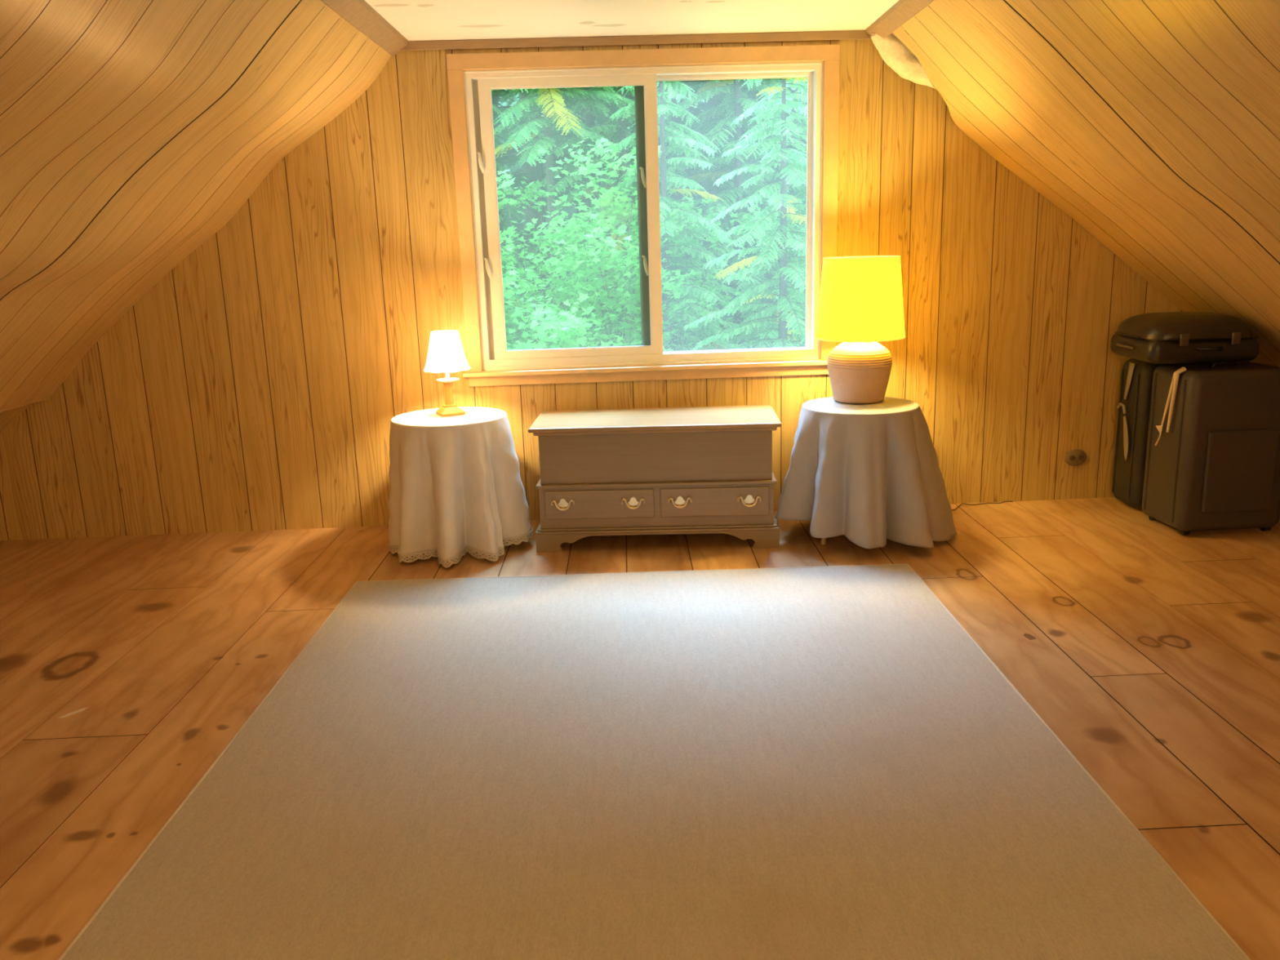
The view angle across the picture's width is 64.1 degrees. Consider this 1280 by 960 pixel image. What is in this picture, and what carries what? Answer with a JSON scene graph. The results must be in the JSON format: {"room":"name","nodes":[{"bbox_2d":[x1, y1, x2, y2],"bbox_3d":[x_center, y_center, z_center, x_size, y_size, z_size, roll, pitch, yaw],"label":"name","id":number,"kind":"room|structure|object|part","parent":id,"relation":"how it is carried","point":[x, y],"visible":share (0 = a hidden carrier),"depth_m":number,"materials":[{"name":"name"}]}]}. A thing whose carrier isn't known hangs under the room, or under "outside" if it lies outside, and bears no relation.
{"room":"attic room","nodes":[
{"label":"attic room","id":0,"kind":"room"},
{"bbox_2d":[0,0,391,434],"bbox_3d":[-2.501,0.051,1.404,3.068,2.425,7.642,-2,13,-2],"label":"sloped ceiling","id":1,"kind":"structure","parent":0,"point":[61,24],"depth_m":3.68,"materials":[{"name":"brown wood"}]},
{"bbox_3d":[-3.386,0.822,1.549,1.060,0.912,7.527,-2,13,0],"label":"panel","id":2,"kind":"part","parent":1,"relation":"part of","materials":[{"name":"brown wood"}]},
{"bbox_2d":[320,0,408,56],"bbox_3d":[-1.075,-1.172,1.165,0.102,0.071,7.492,-2,13,0],"label":"trim","id":3,"kind":"structure","parent":1,"relation":"attached to","point":[358,13],"depth_m":4.21,"materials":[{"name":"brown wood"}]},
{"bbox_2d":[324,0,933,40],"bbox_3d":[0.140,-1.248,1.208,2.550,0.001,7.510,-2,13,-2],"label":"ceiling","id":4,"kind":"structure","parent":0,"point":[415,20],"depth_m":4.41,"materials":[{"name":"paint"}]},
{"bbox_2d":[0,30,1272,540],"bbox_3d":[-0.004,-1.071,5.166,9.600,2.950,0.160,-2,13,-2],"label":"wall","id":5,"kind":"structure","parent":0,"point":[937,188],"depth_m":5.15,"materials":[{"name":"brown wood"}]},
{"bbox_2d":[400,30,871,50],"bbox_3d":[-0.014,-2.079,4.835,2.255,0.039,0.021,-2,13,-2],"label":"trim","id":6,"kind":"structure","parent":5,"relation":"attached to","point":[851,34],"depth_m":4.83,"materials":[{"name":"brown wood"}]},
{"bbox_2d":[446,44,839,386],"bbox_3d":[0.038,-1.289,5.088,1.905,1.575,0.215,-2,13,-2],"label":"window","id":7,"kind":"structure","parent":5,"relation":"in","point":[472,77],"depth_m":5.03,"materials":[{"name":"brown wood"}]},
{"bbox_3d":[-0.853,-1.243,4.999,0.071,1.432,0.018,-2,13,-2],"label":"casing","id":8,"kind":"part","parent":7,"relation":"part of","materials":[{"name":"brown wood"}]},
{"bbox_3d":[-0.329,-1.284,5.066,0.856,1.344,0.040,-2,13,-2],"label":"sash","id":9,"kind":"part","parent":7,"relation":"part of","materials":[{"name":"white plastic"}]},
{"bbox_3d":[0.021,-2.007,4.854,1.866,0.069,0.020,-2,13,-2],"label":"head casing","id":10,"kind":"part","parent":7,"relation":"part of","materials":[{"name":"brown wood"}]},
{"bbox_3d":[0.431,-1.317,5.142,0.879,1.355,0.032,-2,13,-2],"label":"sash","id":11,"kind":"part","parent":7,"relation":"part of","materials":[{"name":"clear glass"}]},
{"bbox_3d":[0.939,-1.311,5.055,0.073,1.432,0.018,-2,13,-2],"label":"casing","id":12,"kind":"part","parent":7,"relation":"part of","materials":[{"name":"brown wood"}]},
{"bbox_2d":[1064,448,1087,466],"bbox_3d":[2.300,-0.118,5.393,0.120,0.090,0.013,-2,13,-2],"label":"electrical outlet","id":13,"kind":"object","parent":5,"relation":"attached to","point":[1075,457],"visible":1,"depth_m":5.39,"materials":[{"name":"brown plastic"}]},
{"bbox_2d":[1069,455,1075,461],"bbox_3d":[2.278,-0.116,5.389,0.030,0.030,0.005,-2,13,-2],"label":"socket","id":14,"kind":"object","parent":13,"relation":"attached to","point":[1072,458],"depth_m":5.39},
{"bbox_2d":[1077,454,1084,460],"bbox_3d":[2.324,-0.117,5.390,0.030,0.030,0.005,-2,13,-2],"label":"socket","id":15,"kind":"object","parent":13,"relation":"attached to","point":[1080,457],"depth_m":5.39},
{"bbox_2d":[0,497,1279,959],"bbox_3d":[0.186,1.134,1.790,9.600,0.200,7.550,-2,13,-2],"label":"floor","id":16,"kind":"structure","parent":0,"point":[129,664],"depth_m":3.59,"materials":[{"name":"brown wood"}]},
{"bbox_2d":[57,563,1250,959],"bbox_3d":[-0.009,0.831,2.636,2.401,0.012,3.711,-2,13,0],"label":"area rug","id":17,"kind":"object","parent":16,"relation":"on","point":[804,762],"visible":1,"depth_m":2.63,"materials":[{"name":"beige carpet"}]},
{"bbox_2d":[528,404,782,552],"bbox_3d":[0.082,-0.018,4.960,1.154,0.590,0.523,-1,13,2],"label":"chest","id":18,"kind":"object","parent":16,"relation":"on","point":[688,469],"visible":1,"depth_m":4.74,"materials":[{"name":"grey wood"}]},
{"bbox_3d":[-0.358,0.114,4.759,0.112,0.058,0.004,-1,13,2],"label":"handle","id":19,"kind":"part","parent":18,"relation":"part of","materials":[{"name":"gold metal"}]},
{"bbox_3d":[-0.189,0.113,4.762,0.512,0.138,0.013,-1,13,2],"label":"drawer","id":20,"kind":"part","parent":18,"relation":"part of","materials":[{"name":"wood"}]},
{"bbox_3d":[-0.031,0.107,4.746,0.112,0.058,0.004,-1,13,2],"label":"handle","id":21,"kind":"part","parent":18,"relation":"part of","materials":[{"name":"gold metal"}]},
{"bbox_3d":[0.074,-0.286,4.897,1.154,0.038,0.523,-1,13,2],"label":"lid","id":22,"kind":"part","parent":18,"relation":"part of","materials":[{"name":"beige wood"}]},
{"bbox_3d":[0.080,-0.032,4.959,1.116,0.018,0.489,-1,13,2],"label":"waist molding","id":23,"kind":"part","parent":18,"relation":"part of","materials":[{"name":"brown wood"}]},
{"bbox_3d":[0.086,0.176,5.002,1.140,0.022,0.507,-1,13,2],"label":"molding","id":24,"kind":"part","parent":18,"relation":"part of","materials":[{"name":"brown wood"}]},
{"bbox_3d":[0.186,0.102,4.738,0.112,0.058,0.004,-1,13,2],"label":"handle","id":25,"kind":"part","parent":18,"relation":"part of","materials":[{"name":"gold metal"}]},
{"bbox_3d":[0.347,0.102,4.742,0.505,0.138,0.013,-1,13,2],"label":"drawer","id":26,"kind":"part","parent":18,"relation":"part of","materials":[{"name":"wood"}]},
{"bbox_3d":[0.506,0.096,4.726,0.112,0.058,0.004,-1,13,2],"label":"handle","id":27,"kind":"part","parent":18,"relation":"part of","materials":[{"name":"gold metal"}]},
{"bbox_2d":[820,537,826,544],"bbox_3d":[1.041,-0.041,4.864,0.524,0.625,0.524,-2,13,-2],"label":"round table","id":28,"kind":"object","parent":16,"relation":"on","point":[823,541],"visible":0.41,"depth_m":4.78,"materials":[{"name":"brown wood"}]},
{"bbox_2d":[774,396,957,548],"bbox_3d":[1.059,-0.041,4.791,0.856,0.615,0.727,-2,13,-2],"label":"tablecloth","id":29,"kind":"object","parent":28,"relation":"on","point":[869,474],"visible":0.95,"depth_m":4.58,"materials":[{"name":"grey fabric"}]},
{"bbox_2d":[815,255,905,403],"bbox_3d":[1.036,-0.707,4.810,0.414,0.671,0.414,4,14,23],"label":"table lamp","id":30,"kind":"object","parent":29,"relation":"on","point":[860,304],"visible":1,"depth_m":4.66,"materials":[{"name":"fabric"}]},
{"bbox_2d":[846,342,872,344],"bbox_3d":[1.036,-0.683,4.816,0.124,0.098,0.124,-2,13,-2],"label":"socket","id":31,"kind":"object","parent":30,"relation":"attached to","point":[847,343],"depth_m":4.79,"materials":[{"name":"gold metal"}]},
{"bbox_3d":[1.031,-0.852,4.776,0.410,0.368,0.410,-2,13,-2],"label":"lamp shade","id":32,"kind":"part","parent":30,"relation":"part of","materials":[{"name":"fabric"}]},
{"bbox_2d":[951,501,1013,511],"bbox_3d":[1.559,0.144,5.340,0.841,0.010,0.137,-2,13,-2],"label":"power cord","id":33,"kind":"object","parent":16,"relation":"on","point":[1002,501],"visible":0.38,"depth_m":5.39,"materials":[{"name":"brown plastic"}]},
{"bbox_2d":[1111,358,1210,508],"bbox_3d":[2.681,-0.255,5.189,0.478,0.768,0.250,-2,13,-2],"label":"suitcase","id":34,"kind":"object","parent":16,"relation":"on","point":[1133,407],"visible":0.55,"depth_m":5.13,"materials":[{"name":"black fabric"}]},
{"bbox_2d":[1142,361,1279,534],"bbox_3d":[2.696,-0.165,4.799,0.521,0.791,0.380,-3,13,-3],"label":"suitcase","id":35,"kind":"object","parent":16,"relation":"on","point":[1212,462],"visible":0.98,"depth_m":4.65,"materials":[{"name":"black fabric"}]},
{"bbox_3d":[2.455,-0.338,4.742,0.050,0.387,0.143,-3,13,-3],"label":"luggage cord","id":36,"kind":"part","parent":35,"relation":"part of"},
{"bbox_2d":[1110,311,1259,364],"bbox_3d":[2.546,-0.677,4.806,0.526,0.212,0.500,-1,13,1],"label":"case","id":37,"kind":"object","parent":35,"relation":"on","point":[1162,337],"visible":1,"depth_m":4.62,"materials":[{"name":"black leather"}]},
{"bbox_3d":[2.298,-0.635,4.852,0.025,0.017,0.150,-1,13,1],"label":"handle","id":38,"kind":"part","parent":37,"relation":"part of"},
{"bbox_3d":[2.558,-0.735,4.810,0.500,0.101,0.466,-1,13,1],"label":"lid","id":39,"kind":"part","parent":37,"relation":"part of","materials":[{"name":"black leather"}]},
{"bbox_3d":[2.562,-0.591,4.586,0.124,0.017,0.031,-1,13,1],"label":"handle","id":40,"kind":"part","parent":37,"relation":"part of","materials":[{"name":"black plastic"}]},
{"bbox_3d":[2.704,-0.536,4.723,0.136,0.035,0.018,-3,13,-3],"label":"handle","id":41,"kind":"part","parent":35,"relation":"part of","materials":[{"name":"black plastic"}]},
{"bbox_2d":[0,0,1279,389],"bbox_3d":[0.084,-0.273,1.579,8.977,3.104,7.790,-2,13,-2],"label":"roof","id":42,"kind":"structure","parent":0,"point":[1008,4],"depth_m":4.14,"materials":[{"name":"brown wood"}]},
{"bbox_2d":[892,0,1279,367],"bbox_3d":[2.658,-0.159,1.555,3.047,2.439,7.610,-2,13,-2],"label":"sloped ceiling","id":43,"kind":"structure","parent":0,"point":[1202,28],"depth_m":3.94,"materials":[{"name":"brown wood"}]},
{"bbox_2d":[865,0,934,38],"bbox_3d":[1.174,-1.258,1.222,0.094,0.063,7.464,-2,13,0],"label":"trim","id":44,"kind":"structure","parent":43,"relation":"attached to","point":[903,11],"depth_m":4.42,"materials":[{"name":"brown wood"}]},
{"bbox_2d":[871,32,959,91],"bbox_3d":[1.313,-1.974,4.844,0.454,0.306,0.092,-2,13,-2],"label":"insulation batt","id":45,"kind":"object","parent":43,"relation":"attached to","point":[893,51],"visible":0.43,"depth_m":4.82,"materials":[{"name":"beige"}]},
{"label":"outside","id":46,"kind":"structure","parent":0,"visible":0},
{"bbox_2d":[497,80,807,350],"bbox_3d":[-1.452,-14.917,28.099,60.000,22.770,50.000,-2,13,-2],"label":"foliage","id":47,"kind":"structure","parent":46,"point":[570,210],"depth_m":19.18,"materials":[{"name":"green plant"}]},
{"bbox_2d":[493,89,515,248],"bbox_3d":[-4.367,-7.967,16.984,4.888,9.000,4.926,-4,14,-10],"label":"tree","id":48,"kind":"object","parent":47,"relation":"on","point":[497,91],"visible":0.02,"depth_m":17.00,"materials":[{"name":"green plant"}]},
{"bbox_2d":[497,88,519,106],"bbox_3d":[-3.740,-12.009,21.654,4.998,9.000,4.872,-6,14,-19],"label":"tree","id":49,"kind":"object","parent":47,"relation":"on","point":[512,97],"visible":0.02,"depth_m":21.01,"materials":[{"name":"green plant"}]},
{"bbox_2d":[492,104,545,342],"bbox_3d":[-2.485,-4.094,12.100,3.488,7.461,3.454,-2,13,-1],"label":"tree","id":50,"kind":"object","parent":47,"relation":"on","point":[495,108],"visible":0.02,"depth_m":12.85,"materials":[{"name":"green plant"}]},
{"bbox_2d":[500,244,546,347],"bbox_3d":[-1.936,-1.144,10.504,2.940,2.533,2.554,3,14,20],"label":"leafy shrub","id":51,"kind":"object","parent":47,"relation":"on","point":[507,279],"visible":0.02,"depth_m":10.26,"materials":[{"name":"green plant"}]},
{"bbox_2d":[491,91,604,228],"bbox_3d":[-2.883,-9.098,18.318,4.866,9.000,4.685,5,15,27],"label":"tree","id":52,"kind":"object","parent":47,"relation":"on","point":[495,99],"visible":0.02,"depth_m":18.51,"materials":[{"name":"green plant"}]},
{"bbox_2d":[491,86,634,313],"bbox_3d":[-1.017,-4.598,11.936,2.021,7.500,2.052,-10,15,-30],"label":"tree","id":53,"kind":"object","parent":47,"relation":"on","point":[560,112],"visible":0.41,"depth_m":11.83,"materials":[{"name":"green plant"}]},
{"bbox_2d":[505,292,664,350],"bbox_3d":[-0.769,-0.692,9.589,2.310,2.120,2.522,-5,14,-15],"label":"leafy shrub","id":54,"kind":"object","parent":47,"relation":"on","point":[561,330],"visible":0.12,"depth_m":9.32,"materials":[{"name":"green plant"}]},
{"bbox_2d":[491,87,681,334],"bbox_3d":[-1.686,-6.484,14.343,4.649,9.000,4.857,-11,16,-35],"label":"tree","id":55,"kind":"object","parent":47,"relation":"on","point":[534,173],"visible":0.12,"depth_m":14.64,"materials":[{"name":"green plant"}]},
{"bbox_2d":[493,87,709,256],"bbox_3d":[-1.209,-8.272,17.514,4.729,9.000,4.818,-2,13,-2],"label":"tree","id":56,"kind":"object","parent":47,"relation":"on","point":[555,158],"visible":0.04,"depth_m":17.88,"materials":[{"name":"green plant"}]},
{"bbox_2d":[497,159,719,349],"bbox_3d":[-0.741,-1.837,11.046,3.268,3.146,2.498,-1,13,3],"label":"leafy shrub","id":57,"kind":"object","parent":47,"relation":"on","point":[604,201],"visible":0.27,"depth_m":10.84,"materials":[{"name":"green plant"}]},
{"bbox_3d":[-1.000,-1.581,11.011,0.812,2.680,0.528,-14,18,-41],"label":"stem","id":58,"kind":"part","parent":57,"relation":"part of","materials":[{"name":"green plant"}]},
{"bbox_2d":[496,137,739,351],"bbox_3d":[-0.483,-1.829,10.546,2.370,3.160,3.159,7,16,32],"label":"leafy shrub","id":59,"kind":"object","parent":47,"relation":"on","point":[573,264],"visible":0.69,"depth_m":10.19,"materials":[{"name":"green plant"}]},
{"bbox_3d":[-0.283,-1.586,10.682,0.571,2.614,0.721,0,13,8],"label":"stem","id":60,"kind":"part","parent":59,"relation":"part of","materials":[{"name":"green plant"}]},
{"bbox_2d":[563,84,697,151],"bbox_3d":[-0.255,-11.120,20.483,4.876,9.000,4.947,-2,13,-2],"label":"tree","id":61,"kind":"object","parent":47,"relation":"on","point":[686,84],"visible":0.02,"depth_m":21.39,"materials":[{"name":"green plant"}]},
{"bbox_2d":[528,80,759,350],"bbox_3d":[-0.426,-4.723,12.898,3.615,8.155,3.338,-3,13,-5],"label":"tree","id":62,"kind":"object","parent":47,"relation":"on","point":[608,130],"visible":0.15,"depth_m":12.77,"materials":[{"name":"green plant"}]},
{"bbox_2d":[518,78,807,308],"bbox_3d":[0.294,-7.089,15.221,4.879,10.000,4.817,-2,13,-2],"label":"tree","id":63,"kind":"object","parent":47,"relation":"on","point":[708,183],"visible":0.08,"depth_m":15.40,"materials":[{"name":"green plant"}]},
{"bbox_2d":[549,193,778,351],"bbox_3d":[0.198,-2.174,12.158,2.556,2.470,2.359,-7,14,-21],"label":"leafy shrub","id":64,"kind":"object","parent":47,"relation":"on","point":[712,288],"visible":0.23,"depth_m":11.93,"materials":[{"name":"green plant"}]},
{"bbox_3d":[0.424,-2.017,12.019,1.072,2.215,0.430,8,17,37],"label":"stem","id":65,"kind":"part","parent":64,"relation":"part of","materials":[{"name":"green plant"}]},
{"bbox_2d":[579,80,758,351],"bbox_3d":[0.395,-2.821,10.979,2.472,5.789,2.227,-11,16,-36],"label":"tree","id":66,"kind":"object","parent":47,"relation":"on","point":[663,107],"visible":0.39,"depth_m":10.92,"materials":[{"name":"green plant"}]},
{"bbox_2d":[626,80,791,226],"bbox_3d":[1.062,-8.957,18.011,4.623,9.000,5.063,-2,13,-2],"label":"tree","id":67,"kind":"object","parent":47,"relation":"on","point":[712,100],"visible":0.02,"depth_m":18.45,"materials":[{"name":"green plant"}]},
{"bbox_2d":[635,78,806,351],"bbox_3d":[1.124,-4.596,13.398,3.539,7.596,3.483,0,13,5],"label":"tree","id":68,"kind":"object","parent":47,"relation":"on","point":[736,97],"visible":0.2,"depth_m":13.53,"materials":[{"name":"green plant"}]},
{"bbox_2d":[683,77,807,351],"bbox_3d":[1.322,-2.154,9.802,2.674,5.105,2.462,10,18,41],"label":"tree","id":69,"kind":"object","parent":47,"relation":"on","point":[785,316],"visible":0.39,"depth_m":9.60,"materials":[{"name":"green plant"}]},
{"bbox_2d":[685,80,806,131],"bbox_3d":[1.984,-11.803,21.394,4.941,9.000,4.452,8,17,36],"label":"tree","id":70,"kind":"object","parent":47,"relation":"on","point":[806,80],"visible":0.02,"depth_m":22.77,"materials":[{"name":"green plant"}]},
{"bbox_2d":[693,78,807,284],"bbox_3d":[2.753,-7.148,15.846,4.802,9.000,4.594,-2,13,1],"label":"tree","id":71,"kind":"object","parent":47,"relation":"on","point":[746,91],"visible":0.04,"depth_m":16.66,"materials":[{"name":"green plant"}]},
{"bbox_2d":[725,78,806,182],"bbox_3d":[3.272,-9.601,18.744,4.684,9.000,4.521,-2,13,-2],"label":"tree","id":72,"kind":"object","parent":47,"relation":"on","point":[745,86],"visible":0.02,"depth_m":20.62,"materials":[{"name":"green plant"}]},
{"bbox_2d":[725,78,807,346],"bbox_3d":[2.221,-3.127,11.859,2.599,5.953,2.754,-5,14,-13],"label":"tree","id":73,"kind":"object","parent":47,"relation":"on","point":[801,196],"visible":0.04,"depth_m":11.92,"materials":[{"name":"green plant"}]},
{"bbox_2d":[771,244,805,345],"bbox_3d":[2.525,-1.892,11.832,2.489,2.433,2.991,-3,13,-5],"label":"leafy shrub","id":74,"kind":"object","parent":47,"relation":"on","point":[802,261],"visible":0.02,"depth_m":12.07,"materials":[{"name":"green plant"}]},
{"bbox_3d":[-0.890,0.011,4.891,0.524,0.625,0.524,-2,13,-2],"label":"round table","id":75,"kind":"object","parent":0,"visible":0},
{"bbox_2d":[388,406,533,568],"bbox_3d":[-0.859,0.009,4.842,0.677,0.623,0.700,-2,13,-2],"label":"tablecloth","id":76,"kind":"object","parent":75,"relation":"on","point":[455,484],"visible":0.97,"depth_m":4.64,"materials":[{"name":"white fabric"}]},
{"bbox_2d":[423,329,470,416],"bbox_3d":[-0.906,-0.504,4.810,0.218,0.390,0.218,-8,15,-25],"label":"table lamp","id":77,"kind":"object","parent":76,"relation":"on","point":[446,353],"visible":1,"depth_m":4.73,"materials":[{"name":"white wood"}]},
{"bbox_3d":[-0.909,-0.605,4.787,0.216,0.179,0.216,-8,15,-25],"label":"lamp shade","id":78,"kind":"part","parent":77,"relation":"part of","materials":[{"name":"fabric"}]},
{"bbox_3d":[-0.909,-0.607,4.786,0.218,0.179,0.218,-8,15,-25],"label":"trim cord","id":79,"kind":"part","parent":77,"relation":"part of","materials":[{"name":"white fabric"}]},
{"bbox_2d":[436,372,458,382],"bbox_3d":[-0.906,-0.515,4.808,0.104,0.112,0.104,-2,13,-2],"label":"bobeche","id":80,"kind":"object","parent":77,"relation":"on","point":[447,380],"depth_m":4.81,"materials":[{"name":"clear glass"}]},
{"bbox_3d":[-0.852,0.280,4.905,0.681,0.068,0.698,-2,13,-2],"label":"lace trim","id":81,"kind":"part","parent":76,"relation":"part of","materials":[{"name":"fabric"}]}
]}

